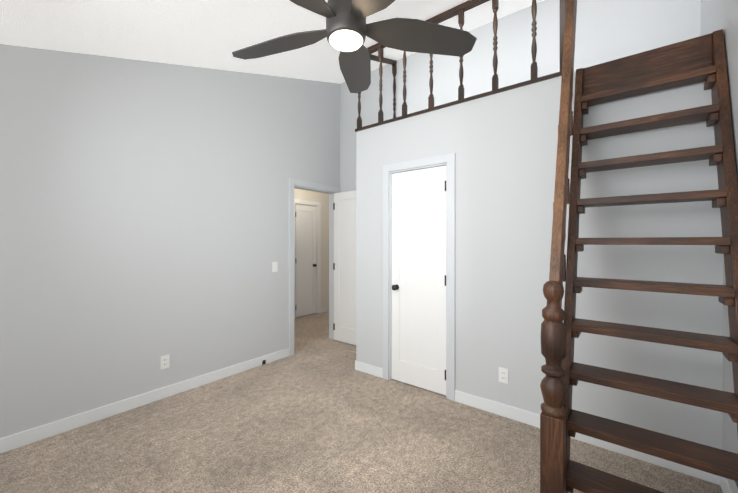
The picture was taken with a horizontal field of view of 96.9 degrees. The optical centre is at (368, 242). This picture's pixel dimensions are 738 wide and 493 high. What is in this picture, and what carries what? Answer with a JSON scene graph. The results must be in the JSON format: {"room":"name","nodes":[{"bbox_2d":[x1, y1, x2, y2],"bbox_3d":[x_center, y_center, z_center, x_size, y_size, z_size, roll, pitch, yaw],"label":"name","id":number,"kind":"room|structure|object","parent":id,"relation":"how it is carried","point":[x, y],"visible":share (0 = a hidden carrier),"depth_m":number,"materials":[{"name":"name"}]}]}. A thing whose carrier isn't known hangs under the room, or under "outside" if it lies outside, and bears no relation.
{"room":"bedroom","nodes":[
{"label":"bedroom","id":0,"kind":"room"},
{"bbox_2d":[0,44,339,437],"bbox_3d":[-1.938,-0.455,2.707,0.120,3.592,5.060,0,0,38],"label":"wall","id":1,"kind":"structure","parent":0,"point":[144,216],"depth_m":2.68,"materials":[{"name":"grey paint"}]},
{"bbox_2d":[0,348,289,453],"bbox_3d":[-2.195,1.295,2.273,0.016,0.095,4.055,0,0,38],"label":"baseboard","id":2,"kind":"structure","parent":1,"relation":"attached to","point":[23,438],"depth_m":2.58,"materials":[{"name":"white paint"}]},
{"bbox_2d":[160,354,169,369],"bbox_3d":[-1.766,1.031,2.829,0.015,0.114,0.070,0,0,38],"label":"outlet","id":3,"kind":"object","parent":1,"relation":"attached to","point":[164,361],"visible":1,"depth_m":2.82,"materials":[{"name":"white plastic"}]},
{"bbox_2d":[272,262,277,271],"bbox_3d":[-1.067,0.274,3.712,0.010,0.114,0.070,0,0,38],"label":"light switch","id":4,"kind":"object","parent":1,"relation":"attached to","point":[274,266],"visible":1,"depth_m":3.71,"materials":[{"name":"white plastic"}]},
{"bbox_2d":[289,178,339,355],"bbox_3d":[-0.727,0.288,4.250,0.152,2.100,0.870,0,0,38],"label":"trim","id":5,"kind":"structure","parent":1,"relation":"attached to","point":[309,186],"depth_m":4.08,"materials":[{"name":"white paint"}]},
{"bbox_2d":[333,190,355,344],"bbox_3d":[-0.196,0.326,4.262,0.699,2.000,0.163,0,0,38],"label":"hall door","id":6,"kind":"structure","parent":1,"relation":"in","point":[344,266],"depth_m":4.34,"materials":[{"name":"white paint"}]},
{"bbox_2d":[0,0,543,83],"bbox_3d":[-0.528,-1.530,1.521,3.800,1.677,5.180,0,0,38],"label":"ceiling","id":7,"kind":"structure","parent":0,"point":[212,34],"depth_m":2.39,"materials":[{"name":"white paint"}]},
{"bbox_2d":[232,0,476,92],"bbox_3d":[-0.158,-1.319,1.678,1.432,0.586,1.389,0,0,38],"label":"ceiling fan","id":8,"kind":"object","parent":7,"relation":"hanging from","point":[347,31],"visible":1,"depth_m":1.78,"materials":[{"name":"brown metal"}]},
{"bbox_2d":[294,188,328,312],"bbox_3d":[-1.629,0.116,5.416,0.120,2.440,3.740,0,0,38],"label":"wall","id":9,"kind":"structure","parent":0,"point":[322,198],"depth_m":6.27,"materials":[{"name":"beige paint"}]},
{"bbox_2d":[295,204,316,317],"bbox_3d":[-1.133,0.323,5.948,0.099,2.000,0.495,0,0,38],"label":"door","id":10,"kind":"structure","parent":9,"relation":"in","point":[305,260],"depth_m":5.95,"materials":[{"name":"white paint"}]},
{"bbox_2d":[294,199,320,318],"bbox_3d":[-1.155,0.285,5.959,0.076,2.100,0.680,0,0,38],"label":"door frame","id":11,"kind":"structure","parent":9,"relation":"attached to","point":[318,227],"depth_m":6.16,"materials":[{"name":"white paint"}]},
{"bbox_2d":[321,306,328,312],"bbox_3d":[-0.709,1.286,6.482,0.013,0.095,0.690,0,0,38],"label":"baseboard","id":12,"kind":"structure","parent":9,"relation":"attached to","point":[324,309],"depth_m":6.30,"materials":[{"name":"white paint"}]},
{"bbox_2d":[0,311,722,492],"bbox_3d":[-0.608,1.391,2.696,5.370,0.100,6.920,0,0,38],"label":"floor carpet","id":13,"kind":"object","parent":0,"point":[316,412],"visible":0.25,"depth_m":2.16,"materials":[{"name":"beige carpet"}]},
{"bbox_2d":[540,0,737,492],"bbox_3d":[1.361,-0.232,1.651,0.731,3.149,0.982,0,0,38],"label":"staircase","id":14,"kind":"structure","parent":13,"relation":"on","point":[674,65],"depth_m":1.63,"materials":[{"name":"brown wood"}]},
{"bbox_2d":[340,0,700,191],"bbox_3d":[1.082,-0.456,3.476,3.680,3.592,0.120,0,0,38],"label":"wall","id":15,"kind":"structure","parent":0,"point":[608,30],"depth_m":3.12,"materials":[{"name":"grey paint"}]},
{"bbox_2d":[356,81,722,449],"bbox_3d":[1.133,0.136,2.910,2.660,2.410,0.710,0,0,38],"label":"wall","id":16,"kind":"structure","parent":0,"point":[505,162],"depth_m":2.33,"materials":[{"name":"grey paint"}]},
{"bbox_2d":[356,361,382,377],"bbox_3d":[0.010,1.293,3.336,0.330,0.095,0.016,0,0,38],"label":"baseboard","id":17,"kind":"structure","parent":16,"relation":"attached to","point":[360,366],"depth_m":3.33,"materials":[{"name":"white paint"}]},
{"bbox_2d":[391,165,445,394],"bbox_3d":[0.437,0.329,3.002,0.579,2.000,0.099,0,0,38],"label":"closet door","id":18,"kind":"structure","parent":16,"relation":"in","point":[418,278],"depth_m":3.01,"materials":[{"name":"white paint"}]},
{"bbox_2d":[383,153,454,400],"bbox_3d":[0.464,0.291,3.038,0.750,2.100,0.116,0,0,38],"label":"door frame","id":19,"kind":"structure","parent":16,"relation":"attached to","point":[448,160],"depth_m":2.83,"materials":[{"name":"white paint"}]},
{"bbox_2d":[499,367,507,383],"bbox_3d":[1.040,1.027,2.530,0.070,0.114,0.015,0,0,38],"label":"outlet","id":20,"kind":"object","parent":16,"relation":"attached to","point":[503,375],"visible":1,"depth_m":2.52,"materials":[{"name":"white plastic"}]},
{"bbox_2d":[455,390,715,483],"bbox_3d":[1.329,1.295,2.296,1.530,0.095,0.016,0,0,38],"label":"baseboard","id":21,"kind":"structure","parent":16,"relation":"attached to","point":[527,417],"depth_m":2.22,"materials":[{"name":"white paint"}]},
{"bbox_2d":[356,31,723,140],"bbox_3d":[1.133,-1.119,2.908,2.660,0.100,0.710,0,0,38],"label":"ledge","id":22,"kind":"structure","parent":0,"point":[551,85],"depth_m":2.69,"materials":[{"name":"grey paint"}]},
{"bbox_2d":[355,0,565,131],"bbox_3d":[0.837,-1.690,3.130,1.942,1.041,0.720,0,0,38],"label":"loft railing","id":23,"kind":"object","parent":22,"relation":"on","point":[460,10],"visible":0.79,"depth_m":2.75,"materials":[{"name":"brown wood"}]},
{"bbox_2d":[701,0,737,492],"bbox_3d":[0.919,-0.432,0.387,0.120,3.556,4.940,0,0,38],"label":"wall","id":24,"kind":"structure","parent":0,"point":[716,15],"depth_m":1.70,"materials":[{"name":"grey paint"}]},
{"bbox_2d":[716,475,732,492],"bbox_3d":[0.647,1.299,0.153,0.016,0.095,4.230,0,0,38],"label":"baseboard","id":25,"kind":"structure","parent":24,"relation":"attached to","point":[723,482],"depth_m":1.73,"materials":[{"name":"white paint"}]}
]}

